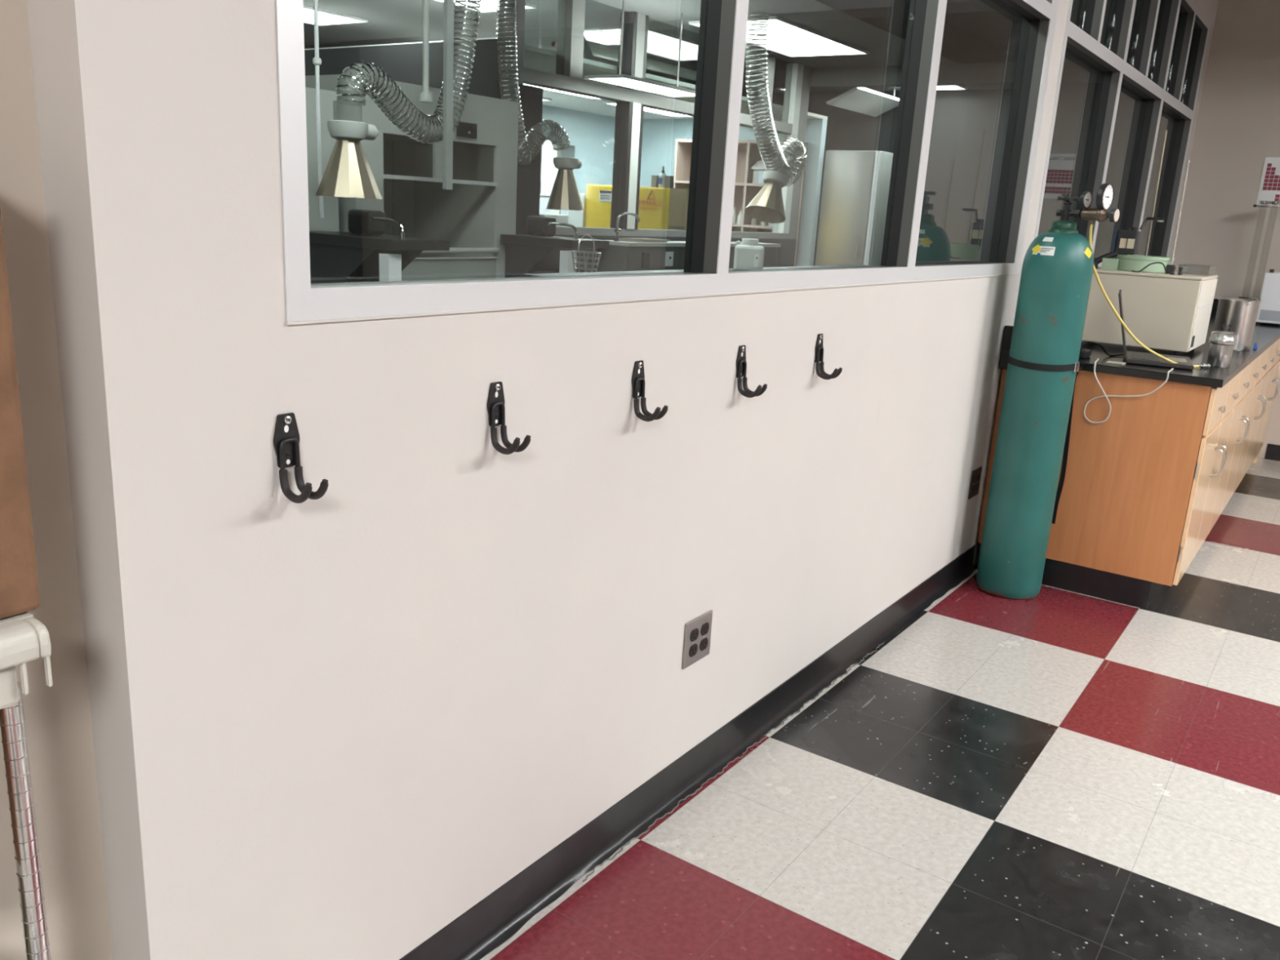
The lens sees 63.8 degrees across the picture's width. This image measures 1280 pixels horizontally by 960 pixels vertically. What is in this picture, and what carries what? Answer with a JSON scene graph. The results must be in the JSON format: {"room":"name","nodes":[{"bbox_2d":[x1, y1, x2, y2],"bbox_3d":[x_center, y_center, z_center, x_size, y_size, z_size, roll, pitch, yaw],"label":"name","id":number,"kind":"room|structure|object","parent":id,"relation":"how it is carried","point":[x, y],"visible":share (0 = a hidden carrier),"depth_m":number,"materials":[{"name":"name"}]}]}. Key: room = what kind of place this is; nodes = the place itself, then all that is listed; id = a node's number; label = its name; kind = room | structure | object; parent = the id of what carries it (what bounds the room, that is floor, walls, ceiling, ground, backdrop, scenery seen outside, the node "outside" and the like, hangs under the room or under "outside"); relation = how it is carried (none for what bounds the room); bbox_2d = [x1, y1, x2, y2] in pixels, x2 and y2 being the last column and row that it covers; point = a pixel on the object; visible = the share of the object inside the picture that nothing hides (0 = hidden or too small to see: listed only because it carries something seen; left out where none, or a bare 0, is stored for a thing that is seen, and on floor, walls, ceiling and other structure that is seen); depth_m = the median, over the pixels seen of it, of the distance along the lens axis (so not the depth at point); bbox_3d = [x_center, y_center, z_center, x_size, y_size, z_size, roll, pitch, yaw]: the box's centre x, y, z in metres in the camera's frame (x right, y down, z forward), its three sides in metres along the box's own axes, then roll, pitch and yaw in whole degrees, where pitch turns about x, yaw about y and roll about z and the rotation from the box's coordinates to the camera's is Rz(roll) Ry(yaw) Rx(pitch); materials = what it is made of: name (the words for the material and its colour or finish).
{"room":"science laboratory","nodes":[
{"label":"science laboratory","id":0,"kind":"room"},
{"bbox_2d":[0,0,112,959],"bbox_3d":[-2.414,0.047,-1.196,0.120,3.000,5.897,13,18,33],"label":"wall","id":1,"kind":"structure","parent":0,"point":[58,721],"depth_m":1.26,"materials":[{"name":"beige paint"}]},
{"bbox_2d":[304,38,513,97],"bbox_3d":[-1.887,-1.776,7.160,2.505,2.300,0.120,13,18,33],"label":"wall","id":2,"kind":"structure","parent":0,"point":[403,63],"depth_m":6.55,"materials":[{"name":"paint"}]},
{"bbox_2d":[304,37,827,119],"bbox_3d":[-0.528,-3.353,8.848,2.470,0.030,4.700,13,18,33],"label":"ceiling","id":3,"kind":"structure","parent":0,"point":[535,57],"depth_m":8.71,"materials":[{"name":"white"}]},
{"bbox_2d":[644,106,691,116],"bbox_3d":[0.184,-3.602,10.032,0.236,0.018,0.814,13,18,33],"label":"recessed light","id":4,"kind":"object","parent":3,"relation":"in","point":[652,110],"depth_m":10.16,"materials":[{"name":"white plastic"}]},
{"bbox_2d":[611,103,687,115],"bbox_3d":[0.163,-3.562,9.869,0.360,0.010,1.160,13,18,33],"label":"diffuser","id":5,"kind":"object","parent":4,"relation":"attached to","point":[646,109],"depth_m":10.11,"materials":[{"name":"plastic"}]},
{"bbox_2d":[541,104,615,214],"bbox_3d":[-1.558,-2.456,9.794,0.100,2.300,4.700,13,18,33],"label":"wall","id":6,"kind":"structure","parent":0,"point":[591,135],"depth_m":10.84,"materials":[{"name":"paint"}]},
{"bbox_2d":[26,0,1218,959],"bbox_3d":[1.447,-1.105,3.975,0.120,3.000,7.213,13,18,33],"label":"wall","id":7,"kind":"structure","parent":0,"point":[335,725],"depth_m":1.60,"materials":[{"name":"white paint"}]},
{"bbox_2d":[273,412,328,503],"bbox_3d":[-0.446,-0.027,1.358,0.067,0.114,0.039,13,18,33],"label":"wall hook","id":8,"kind":"object","parent":7,"relation":"attached to","point":[286,436],"visible":1,"depth_m":1.36,"materials":[{"name":"black"}]},
{"bbox_2d":[487,381,530,454],"bbox_3d":[-0.213,-0.099,1.681,0.067,0.114,0.039,13,18,33],"label":"wall hook","id":9,"kind":"object","parent":7,"relation":"attached to","point":[495,401],"visible":1,"depth_m":1.69,"materials":[{"name":"black metal"}]},
{"bbox_2d":[631,360,668,422],"bbox_3d":[0.021,-0.172,2.004,0.067,0.114,0.039,13,18,33],"label":"wall hook","id":10,"kind":"object","parent":7,"relation":"attached to","point":[638,376],"visible":1,"depth_m":2.01,"materials":[{"name":"black metal"}]},
{"bbox_2d":[285,273,1019,324],"bbox_3d":[0.511,-0.504,2.676,0.004,0.004,3.366,13,18,33],"label":"trim","id":11,"kind":"structure","parent":7,"relation":"attached to","point":[295,322],"depth_m":1.79,"materials":[{"name":"white paint"}]},
{"bbox_2d":[275,0,1059,321],"bbox_3d":[0.505,-1.278,2.507,0.122,1.577,3.364,13,18,33],"label":"window","id":12,"kind":"structure","parent":7,"relation":"in","point":[722,23],"depth_m":2.15,"materials":[{"name":"white metal"}]},
{"bbox_2d":[399,544,976,959],"bbox_3d":[0.373,0.637,2.841,0.035,0.102,3.543,13,18,33],"label":"baseboard","id":13,"kind":"structure","parent":7,"relation":"attached to","point":[494,920],"depth_m":2.40,"materials":[{"name":"black plastic"}]},
{"bbox_2d":[681,609,712,669],"bbox_3d":[0.137,0.375,2.422,0.009,0.114,0.116,13,18,33],"label":"wall outlet","id":14,"kind":"object","parent":7,"relation":"attached to","point":[697,634],"visible":1,"depth_m":2.41,"materials":[{"name":"silver metal"}]},
{"bbox_2d":[582,642,884,882],"bbox_3d":[0.350,0.694,2.809,0.015,0.003,1.640,13,18,33],"label":"trim","id":15,"kind":"structure","parent":7,"relation":"attached to","point":[746,751],"depth_m":2.60,"materials":[{"name":"grey"}]},
{"bbox_2d":[736,345,767,397],"bbox_3d":[0.255,-0.244,2.327,0.067,0.114,0.039,13,18,33],"label":"wall hook","id":16,"kind":"object","parent":7,"relation":"attached to","point":[741,364],"visible":1,"depth_m":2.33,"materials":[{"name":"black metal"}]},
{"bbox_2d":[814,333,842,379],"bbox_3d":[0.489,-0.317,2.650,0.067,0.114,0.039,13,18,33],"label":"wall hook","id":17,"kind":"object","parent":7,"relation":"attached to","point":[819,350],"visible":1,"depth_m":2.65,"materials":[{"name":"black metal"}]},
{"bbox_2d":[968,466,982,499],"bbox_3d":[1.329,0.011,4.071,0.009,0.114,0.116,13,18,33],"label":"wall outlet","id":18,"kind":"object","parent":7,"relation":"attached to","point":[975,476],"visible":1,"depth_m":4.06,"materials":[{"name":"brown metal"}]},
{"bbox_2d":[1033,0,1211,266],"bbox_3d":[2.510,-1.851,5.295,0.122,1.477,3.298,13,18,33],"label":"window","id":19,"kind":"structure","parent":7,"relation":"in","point":[1171,86],"depth_m":5.55,"materials":[{"name":"grey metal"}]},
{"bbox_2d":[302,0,1017,93],"bbox_3d":[-1.899,-3.465,6.866,5.560,0.350,12.600,13,18,33],"label":"ceiling","id":20,"kind":"structure","parent":0,"point":[877,27],"depth_m":7.86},
{"bbox_2d":[312,0,324,217],"bbox_3d":[-1.288,-1.776,4.089,0.035,1.422,0.036,13,18,33],"label":"pipe","id":21,"kind":"object","parent":20,"relation":"hanging from","point":[317,60],"visible":0.98,"depth_m":4.14,"materials":[{"name":"white plastic"}]},
{"bbox_2d":[302,4,368,26],"bbox_3d":[-2.814,-3.533,7.645,0.590,0.018,1.510,13,18,33],"label":"recessed light","id":22,"kind":"object","parent":20,"relation":"in","point":[325,17],"visible":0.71,"depth_m":8.03,"materials":[{"name":"white plastic"}]},
{"bbox_2d":[303,8,359,24],"bbox_3d":[-2.814,-3.535,7.644,0.550,0.010,1.470,13,18,33],"label":"diffuser","id":23,"kind":"object","parent":22,"relation":"attached to","point":[325,17],"depth_m":8.02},
{"bbox_2d":[315,0,481,199],"bbox_3d":[-0.932,-1.806,4.096,0.250,1.335,0.851,13,18,33],"label":"fume extractor arm","id":24,"kind":"object","parent":20,"relation":"hanging from","point":[348,173],"visible":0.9,"depth_m":3.98,"materials":[{"name":"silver metal"}]},
{"bbox_2d":[418,0,432,102],"bbox_3d":[-0.901,-2.076,4.323,0.060,0.920,0.060,13,18,33],"label":"pipe","id":25,"kind":"object","parent":20,"relation":"hanging from","point":[424,96],"visible":1,"depth_m":4.38,"materials":[{"name":"grey"}]},
{"bbox_2d":[453,0,499,13],"bbox_3d":[-1.072,-3.290,7.102,0.457,0.018,0.413,13,18,33],"label":"recessed light","id":26,"kind":"object","parent":20,"relation":"in","point":[489,6],"depth_m":7.15,"materials":[{"name":"white plastic"}]},
{"bbox_2d":[495,0,583,210],"bbox_3d":[-0.566,-2.267,5.945,0.224,1.352,0.753,13,18,33],"label":"fume extractor arm","id":27,"kind":"object","parent":20,"relation":"hanging from","point":[565,195],"visible":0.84,"depth_m":6.06,"materials":[{"name":"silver metal"}]},
{"bbox_2d":[582,35,595,60],"bbox_3d":[-0.427,-3.141,7.354,0.050,0.325,0.400,13,18,33],"label":"diagonal brace","id":28,"kind":"object","parent":20,"relation":"hanging from","point":[588,54],"visible":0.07,"depth_m":7.40,"materials":[{"name":"grey"}]},
{"bbox_2d":[584,28,618,45],"bbox_3d":[-0.308,-3.546,8.231,0.370,0.018,0.600,13,18,33],"label":"recessed light","id":29,"kind":"object","parent":20,"relation":"in","point":[594,35],"visible":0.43,"depth_m":8.20,"materials":[{"name":"white plastic"}]},
{"bbox_2d":[583,0,695,97],"bbox_3d":[0.079,-2.899,6.867,0.320,0.526,1.020,13,18,33],"label":"ceiling light","id":30,"kind":"object","parent":20,"relation":"hanging from","point":[621,80],"visible":0.89,"depth_m":6.84,"materials":[{"name":"white plastic"}]},
{"bbox_2d":[592,77,695,96],"bbox_3d":[0.065,-2.656,6.932,0.280,0.010,0.980,13,18,33],"label":"diffuser","id":31,"kind":"object","parent":30,"relation":"attached to","point":[637,83],"depth_m":6.89,"materials":[{"name":"plastic"}]},
{"bbox_2d":[587,42,696,80],"bbox_3d":[0.167,-3.471,8.444,0.080,0.220,2.500,13,18,33],"label":"pipe","id":32,"kind":"object","parent":20,"relation":"hanging from","point":[597,51],"visible":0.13,"depth_m":8.36,"materials":[{"name":"grey"}]},
{"bbox_2d":[744,13,806,223],"bbox_3d":[0.976,-2.558,7.409,0.302,1.371,0.895,13,18,33],"label":"fume extractor arm","id":33,"kind":"object","parent":20,"relation":"hanging from","point":[767,206],"visible":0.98,"depth_m":7.46,"materials":[{"name":"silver metal"}]},
{"bbox_2d":[688,16,870,57],"bbox_3d":[1.098,-3.356,7.815,0.710,0.018,1.590,13,18,33],"label":"recessed light","id":34,"kind":"object","parent":20,"relation":"in","point":[785,37],"visible":0.86,"depth_m":7.86,"materials":[{"name":"white plastic"}]},
{"bbox_2d":[826,86,899,116],"bbox_3d":[2.227,-3.756,10.057,0.325,0.270,1.150,13,18,33],"label":"reflector","id":35,"kind":"object","parent":20,"relation":"hanging from","point":[864,100],"visible":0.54,"depth_m":9.99,"materials":[{"name":"grey"}]},
{"bbox_2d":[810,57,1151,88],"bbox_3d":[2.923,-3.359,8.495,3.280,0.160,0.120,13,18,33],"label":"trim","id":36,"kind":"structure","parent":20,"relation":"attached to","point":[1074,71],"depth_m":8.64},
{"bbox_2d":[554,235,795,272],"bbox_3d":[0.242,-1.368,8.296,0.120,1.165,4.000,13,18,33],"label":"wall","id":37,"kind":"structure","parent":0,"point":[786,252],"depth_m":8.85,"materials":[{"name":"paint"}]},
{"bbox_2d":[498,0,812,239],"bbox_3d":[0.318,-2.661,7.952,0.124,1.515,4.000,13,18,33],"label":"window","id":38,"kind":"structure","parent":37,"relation":"in","point":[630,104],"depth_m":7.38,"materials":[{"name":"grey metal"}]},
{"bbox_2d":[640,119,826,266],"bbox_3d":[0.775,-2.630,10.952,2.370,2.300,0.100,13,18,33],"label":"wall","id":39,"kind":"structure","parent":0,"point":[660,136],"depth_m":10.37,"materials":[{"name":"paint"}]},
{"bbox_2d":[480,457,1279,959],"bbox_3d":[2.922,1.683,-0.166,8.120,0.100,13.110,13,18,33],"label":"floor","id":40,"kind":"structure","parent":0,"point":[1055,774],"depth_m":2.52,"materials":[{"name":"tile"}]},
{"bbox_2d":[0,611,53,959],"bbox_3d":[-0.857,0.620,1.059,0.163,0.912,0.484,13,18,33],"label":"shelving rack","id":41,"kind":"object","parent":40,"relation":"on","point":[24,638],"visible":1,"depth_m":1.14,"materials":[{"name":"grey plastic"}]},
{"bbox_2d":[0,665,18,709],"bbox_3d":[-0.705,0.211,1.091,0.070,0.056,0.055,13,18,33],"label":"socket","id":42,"kind":"object","parent":41,"relation":"attached to","point":[9,686],"depth_m":1.09,"materials":[{"name":"grey plastic"}]},
{"bbox_2d":[0,210,39,618],"bbox_3d":[-0.815,-0.057,0.910,0.116,0.474,0.456,13,18,33],"label":"cardboard box","id":43,"kind":"object","parent":41,"relation":"on","point":[19,584],"visible":1,"depth_m":1.07,"materials":[{"name":"brown"}]},
{"bbox_2d":[976,195,1093,599],"bbox_3d":[1.486,-0.290,3.854,0.241,1.494,0.241,13,18,33],"label":"gas cylinder","id":44,"kind":"object","parent":40,"relation":"on","point":[1058,265],"visible":1,"depth_m":3.77,"materials":[{"name":"teal paint"}]},
{"bbox_2d":[1007,354,1084,524],"bbox_3d":[1.489,-0.141,3.889,0.271,0.666,0.247,8,16,19],"label":"strap","id":45,"kind":"object","parent":44,"relation":"attached to","point":[1045,367],"visible":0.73,"depth_m":3.85,"materials":[{"name":"black"}]},
{"bbox_2d":[1072,183,1119,224],"bbox_3d":[1.596,-0.964,3.589,0.155,0.140,0.092,13,18,33],"label":"pressure regulator","id":46,"kind":"object","parent":44,"relation":"attached to","point":[1105,193],"visible":1,"depth_m":3.58,"materials":[{"name":"grey metal"}]},
{"bbox_2d":[976,368,1241,608],"bbox_3d":[1.981,-0.055,4.293,0.788,0.870,0.861,13,18,33],"label":"base cabinet","id":47,"kind":"object","parent":40,"relation":"on","point":[1135,506],"visible":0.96,"depth_m":3.89,"materials":[{"name":"brown wood"}]},
{"bbox_2d":[998,298,1279,387],"bbox_3d":[2.779,-0.772,5.257,0.773,0.168,3.748,13,18,33],"label":"countertop","id":48,"kind":"structure","parent":47,"relation":"on","point":[1264,335],"depth_m":4.00,"materials":[{"name":"black"}]},
{"bbox_2d":[1079,341,1124,358],"bbox_3d":[1.794,-0.521,4.085,0.367,0.057,0.104,-7,18,-34],"label":"power adapter","id":49,"kind":"object","parent":48,"relation":"on","point":[1084,353],"visible":0.46,"depth_m":4.04,"materials":[{"name":"grey plastic"}]},
{"bbox_2d":[1083,358,1173,423],"bbox_3d":[1.825,-0.320,3.853,0.276,0.235,0.153,13,18,33],"label":"cable","id":50,"kind":"object","parent":48,"relation":"hanging from","point":[1170,371],"visible":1,"depth_m":3.84,"materials":[{"name":"beige plastic"}]},
{"bbox_2d":[1088,224,1209,368],"bbox_3d":[1.869,-0.668,3.777,0.624,0.504,0.047,-1,15,-15],"label":"gas hose","id":51,"kind":"object","parent":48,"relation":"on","point":[1202,365],"visible":0.78,"depth_m":3.79,"materials":[{"name":"yellow"}]},
{"bbox_2d":[1081,266,1217,355],"bbox_3d":[2.188,-0.749,4.504,0.510,0.324,0.496,13,18,33],"label":"lab instrument","id":52,"kind":"object","parent":48,"relation":"on","point":[1163,311],"visible":0.71,"depth_m":4.28,"materials":[{"name":"beige plastic"}]},
{"bbox_2d":[1093,226,1141,268],"bbox_3d":[2.038,-1.001,4.432,0.206,0.181,0.095,8,16,18],"label":"motor","id":53,"kind":"object","parent":52,"relation":"on","point":[1125,242],"visible":0.92,"depth_m":4.39,"materials":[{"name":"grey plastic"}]},
{"bbox_2d":[1101,254,1174,273],"bbox_3d":[2.158,-0.935,4.436,0.259,0.066,0.238,13,18,33],"label":"basin","id":54,"kind":"object","parent":52,"relation":"on","point":[1121,262],"visible":0.84,"depth_m":4.34,"materials":[{"name":"green plastic"}]},
{"bbox_2d":[1139,130,1167,256],"bbox_3d":[2.182,-1.179,4.345,0.086,0.571,0.040,13,18,33],"label":"support rod","id":55,"kind":"object","parent":54,"relation":"on","point":[1157,219],"visible":0.98,"depth_m":4.35,"materials":[{"name":"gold metal"}]},
{"bbox_2d":[1165,160,1190,273],"bbox_3d":[2.247,-1.091,4.277,0.030,0.457,0.025,13,18,33],"label":"thermometer","id":56,"kind":"object","parent":52,"relation":"on","point":[1168,266],"visible":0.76,"depth_m":4.28,"materials":[{"name":"clear glass"}]},
{"bbox_2d":[1180,263,1217,275],"bbox_3d":[2.413,-0.910,4.444,0.120,0.040,0.264,13,18,33],"label":"plastic tray","id":57,"kind":"object","parent":52,"relation":"on","point":[1211,269],"visible":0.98,"depth_m":4.42,"materials":[{"name":"clear plastic"}]},
{"bbox_2d":[1118,289,1194,369],"bbox_3d":[1.995,-0.589,3.982,0.297,0.257,0.320,10,16,23],"label":"laptop","id":58,"kind":"object","parent":48,"relation":"on","point":[1131,357],"visible":0.97,"depth_m":3.90,"materials":[{"name":"grey"}]},
{"bbox_2d":[1206,323,1237,367],"bbox_3d":[2.251,-0.522,3.972,0.094,0.165,0.094,13,18,33],"label":"steel bomb","id":59,"kind":"object","parent":48,"relation":"on","point":[1222,342],"visible":1,"depth_m":3.95,"materials":[{"name":"silver metal"}]},
{"bbox_2d":[1213,297,1261,351],"bbox_3d":[2.688,-0.710,4.643,0.172,0.232,0.177,13,18,33],"label":"bucket","id":60,"kind":"object","parent":48,"relation":"on","point":[1242,313],"visible":0.83,"depth_m":4.58,"materials":[{"name":"silver metal"}]},
{"bbox_2d":[1238,200,1279,300],"bbox_3d":[3.858,-1.372,6.432,0.150,0.724,0.100,13,18,33],"label":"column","id":61,"kind":"structure","parent":48,"relation":"on","point":[1272,202],"depth_m":6.33,"materials":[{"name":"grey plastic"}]},
{"bbox_2d":[1256,269,1279,326],"bbox_3d":[3.832,-1.100,6.178,0.150,0.325,0.332,13,18,33],"label":"instrument","id":62,"kind":"object","parent":48,"relation":"on","point":[1268,312],"visible":0.98,"depth_m":6.06,"materials":[{"name":"white plastic"}]},
{"bbox_2d":[1208,354,1261,533],"bbox_3d":[2.479,-0.208,4.977,0.782,0.870,0.861,13,18,33],"label":"base cabinet","id":63,"kind":"object","parent":40,"relation":"on","point":[1239,428],"visible":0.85,"depth_m":4.73,"materials":[{"name":"brown wood"}]},
{"bbox_2d":[1231,342,1275,497],"bbox_3d":[2.975,-0.361,5.663,0.782,0.870,0.861,13,18,33],"label":"base cabinet","id":64,"kind":"object","parent":40,"relation":"on","point":[1259,399],"visible":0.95,"depth_m":5.42,"materials":[{"name":"brown wood"}]},
{"bbox_2d":[1248,338,1279,467],"bbox_3d":[3.471,-0.515,6.348,0.782,0.870,0.861,13,18,33],"label":"base cabinet","id":65,"kind":"object","parent":40,"relation":"on","point":[1272,383],"visible":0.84,"depth_m":6.09,"materials":[{"name":"brown wood"}]},
{"bbox_2d":[742,59,1173,266],"bbox_3d":[2.126,-3.015,11.268,7.480,3.030,0.100,13,18,33],"label":"wall","id":66,"kind":"structure","parent":0,"point":[969,129],"depth_m":10.26,"materials":[{"name":"paint"}]},
{"bbox_2d":[904,0,1161,59],"bbox_3d":[1.157,-2.870,4.789,1.920,0.100,12.600,13,18,33],"label":"ceiling","id":67,"kind":"structure","parent":0,"point":[991,22],"depth_m":8.02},
{"bbox_2d":[442,0,453,189],"bbox_3d":[-0.740,-1.919,3.978,0.020,1.530,0.036,13,18,33],"label":"column","id":68,"kind":"structure","parent":67,"relation":"hanging from","point":[448,5],"depth_m":4.07,"materials":[{"name":"grey"}]},
{"bbox_2d":[1172,0,1279,458],"bbox_3d":[6.816,-0.992,4.703,8.120,3.000,0.100,13,18,33],"label":"wall","id":69,"kind":"structure","parent":0,"point":[1237,125],"depth_m":6.58,"materials":[{"name":"paint"}]},
{"bbox_2d":[1256,157,1279,206],"bbox_3d":[4.141,-1.842,6.382,0.502,0.303,0.004,13,18,33],"label":"poster","id":70,"kind":"object","parent":69,"relation":"attached to","point":[1269,186],"visible":0.96,"depth_m":6.49,"materials":[{"name":"white paper"}]},
{"bbox_2d":[1264,443,1279,461],"bbox_3d":[7.069,0.501,4.789,7.230,0.102,0.006,13,18,33],"label":"baseboard","id":71,"kind":"structure","parent":69,"relation":"attached to","point":[1273,451],"depth_m":6.74,"materials":[{"name":"black plastic"}]},
{"bbox_3d":[-1.276,-0.478,7.085,7.480,0.100,12.600,13,18,33],"label":"floor","id":72,"kind":"structure","parent":0,"visible":0},
{"bbox_2d":[305,87,338,231],"bbox_3d":[-2.029,-0.733,4.214,0.734,1.778,1.445,13,18,33],"label":"wall","id":73,"kind":"structure","parent":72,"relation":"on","point":[330,223],"depth_m":4.38,"materials":[{"name":"grey"}]},
{"bbox_2d":[309,208,449,284],"bbox_3d":[-1.134,-0.471,4.354,0.600,1.300,0.304,13,18,33],"label":"lab bench","id":74,"kind":"object","parent":72,"relation":"on","point":[362,254],"visible":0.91,"depth_m":4.15,"materials":[{"name":"black plastic"}]},
{"bbox_2d":[309,242,422,284],"bbox_3d":[-1.156,-0.799,4.298,0.460,0.360,0.260,13,18,33],"label":"basin","id":75,"kind":"object","parent":74,"relation":"in","point":[330,262],"depth_m":4.18,"materials":[{"name":"black plastic"}]},
{"bbox_2d":[369,217,404,232],"bbox_3d":[-1.006,-1.001,4.082,0.191,0.077,0.012,13,18,33],"label":"faucet","id":76,"kind":"object","parent":74,"relation":"on","point":[372,219],"depth_m":4.06,"materials":[{"name":"silver metal"}]},
{"bbox_2d":[305,74,518,280],"bbox_3d":[-1.245,-1.004,5.251,0.734,1.858,1.060,13,18,33],"label":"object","id":77,"kind":"object","parent":72,"relation":"on","point":[480,206],"visible":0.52,"depth_m":5.26,"materials":[{"name":"grey"}]},
{"bbox_2d":[456,121,476,138],"bbox_3d":[-0.840,-1.698,4.985,0.020,0.067,0.120,13,18,33],"label":"monitor","id":78,"kind":"object","parent":77,"relation":"on","point":[464,130],"depth_m":4.98,"materials":[{"name":"plastic"}]},
{"bbox_2d":[493,82,542,234],"bbox_3d":[-0.774,-1.359,6.355,0.160,2.030,0.250,13,18,33],"label":"wall","id":79,"kind":"structure","parent":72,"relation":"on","point":[528,177],"depth_m":6.16,"materials":[{"name":"paint"}]},
{"bbox_2d":[539,141,563,214],"bbox_3d":[-1.098,-2.246,9.864,0.615,1.910,0.272,13,18,33],"label":"window","id":80,"kind":"structure","parent":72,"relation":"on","point":[548,171],"depth_m":9.48,"materials":[{"name":"white"}]},
{"bbox_2d":[500,215,608,277],"bbox_3d":[-0.470,-0.717,5.423,0.480,1.300,0.304,13,18,33],"label":"lab bench","id":81,"kind":"object","parent":72,"relation":"on","point":[539,251],"visible":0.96,"depth_m":5.25,"materials":[{"name":"black plastic"}]},
{"bbox_2d":[504,242,586,277],"bbox_3d":[-0.491,-1.045,5.368,0.340,0.360,0.260,13,18,33],"label":"basin","id":82,"kind":"object","parent":81,"relation":"in","point":[521,258],"depth_m":5.27,"materials":[{"name":"black plastic"}]},
{"bbox_2d":[547,222,577,234],"bbox_3d":[-0.390,-1.258,5.184,0.191,0.077,0.012,13,18,33],"label":"faucet","id":83,"kind":"object","parent":81,"relation":"on","point":[551,223],"depth_m":5.16,"materials":[{"name":"silver metal"}]},
{"bbox_2d":[595,240,780,271],"bbox_3d":[0.141,-0.836,6.205,0.615,1.196,1.650,13,18,33],"label":"lab bench","id":84,"kind":"object","parent":72,"relation":"on","point":[622,255],"visible":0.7,"depth_m":5.42,"materials":[{"name":"grey"}]},
{"bbox_2d":[613,212,639,241],"bbox_3d":[-0.068,-1.315,5.336,0.147,0.151,0.036,-7,18,-33],"label":"faucet","id":85,"kind":"object","parent":84,"relation":"on","point":[617,230],"visible":1,"depth_m":5.31,"materials":[{"name":"silver metal"}]},
{"bbox_2d":[620,237,670,242],"bbox_3d":[0.015,-1.290,5.524,0.160,0.014,0.290,13,18,33],"label":"paper stack","id":86,"kind":"object","parent":84,"relation":"on","point":[627,239],"visible":0.86,"depth_m":5.46,"materials":[{"name":"beige"}]},
{"bbox_2d":[641,252,649,268],"bbox_3d":[0.030,-1.151,5.387,0.008,0.080,0.060,13,18,33],"label":"socket","id":87,"kind":"object","parent":84,"relation":"attached to","point":[645,255],"depth_m":5.38,"materials":[{"name":"black plastic"}]},
{"bbox_2d":[522,264,873,276],"bbox_3d":[0.439,-0.095,3.484,0.400,1.193,2.100,13,18,33],"label":"window ledge","id":88,"kind":"object","parent":72,"relation":"on","point":[847,265],"visible":0.07,"depth_m":2.95,"materials":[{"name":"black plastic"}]},
{"bbox_2d":[733,238,764,270],"bbox_3d":[0.341,-0.702,3.217,0.093,0.104,0.072,5,15,5],"label":"plastic jug","id":89,"kind":"object","parent":88,"relation":"on","point":[748,255],"visible":0.89,"depth_m":3.19,"materials":[{"name":"white"}]},
{"bbox_2d":[673,138,807,266],"bbox_3d":[0.949,-2.409,10.586,1.340,2.080,0.322,13,18,33],"label":"bookcase","id":90,"kind":"object","parent":72,"relation":"on","point":[748,153],"visible":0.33,"depth_m":10.44,"materials":[{"name":"brown"}]},
{"bbox_2d":[750,160,777,183],"bbox_3d":[1.248,-3.043,10.169,0.260,0.220,0.195,13,18,33],"label":"box","id":91,"kind":"object","parent":90,"relation":"on","point":[758,167],"visible":0.6,"depth_m":10.13,"materials":[{"name":"grey"}]},
{"bbox_2d":[814,150,893,266],"bbox_3d":[2.178,-2.270,10.441,0.585,2.020,0.625,13,18,33],"label":"freezer","id":92,"kind":"object","parent":72,"relation":"on","point":[856,184],"visible":0.53,"depth_m":10.08,"materials":[{"name":"grey"}]},
{"bbox_3d":[-0.288,-0.463,4.997,0.220,1.048,0.245,13,18,33],"label":"cart","id":93,"kind":"object","parent":72,"relation":"on","visible":0},
{"bbox_2d":[571,234,601,272],"bbox_3d":[-0.253,-1.057,4.823,0.145,0.188,0.145,13,18,33],"label":"wire basket","id":94,"kind":"object","parent":93,"relation":"on","point":[593,252],"visible":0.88,"depth_m":4.80,"materials":[{"name":"silver metal"}]},
{"bbox_3d":[-0.435,-1.527,9.151,1.890,0.960,0.340,13,18,33],"label":"countertop","id":95,"kind":"structure","parent":72,"relation":"on","visible":0},
{"bbox_2d":[539,213,568,226],"bbox_3d":[-0.791,-2.227,9.225,0.260,0.310,0.204,13,18,33],"label":"meter","id":96,"kind":"object","parent":95,"relation":"on","point":[559,218],"visible":0.27,"depth_m":9.11,"materials":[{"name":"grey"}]},
{"bbox_2d":[568,193,586,226],"bbox_3d":[-0.530,-2.280,9.114,0.168,0.498,0.142,13,18,33],"label":"box","id":97,"kind":"object","parent":95,"relation":"on","point":[575,218],"visible":0.16,"depth_m":9.03,"materials":[{"name":"cardboard"}]},
{"bbox_2d":[585,184,671,229],"bbox_3d":[-0.090,-2.218,8.819,0.875,0.578,0.195,13,18,33],"label":"box","id":98,"kind":"object","parent":95,"relation":"on","point":[654,202],"visible":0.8,"depth_m":8.64,"materials":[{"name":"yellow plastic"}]},
{"bbox_2d":[668,187,688,230],"bbox_3d":[0.309,-2.111,8.499,0.157,0.578,0.034,13,18,33],"label":"board","id":99,"kind":"object","parent":95,"relation":"on","point":[678,205],"visible":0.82,"depth_m":8.45,"materials":[{"name":"beige"}]},
{"bbox_3d":[-0.989,-2.249,9.416,0.260,0.232,0.240,13,18,33],"label":"tub","id":100,"kind":"object","parent":95,"relation":"on","visible":0},
{"bbox_2d":[539,193,550,213],"bbox_3d":[-0.976,-2.490,9.352,0.260,0.232,0.240,13,18,33],"label":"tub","id":101,"kind":"object","parent":100,"relation":"on","point":[544,198],"visible":0.06,"depth_m":9.29,"materials":[{"name":"white"}]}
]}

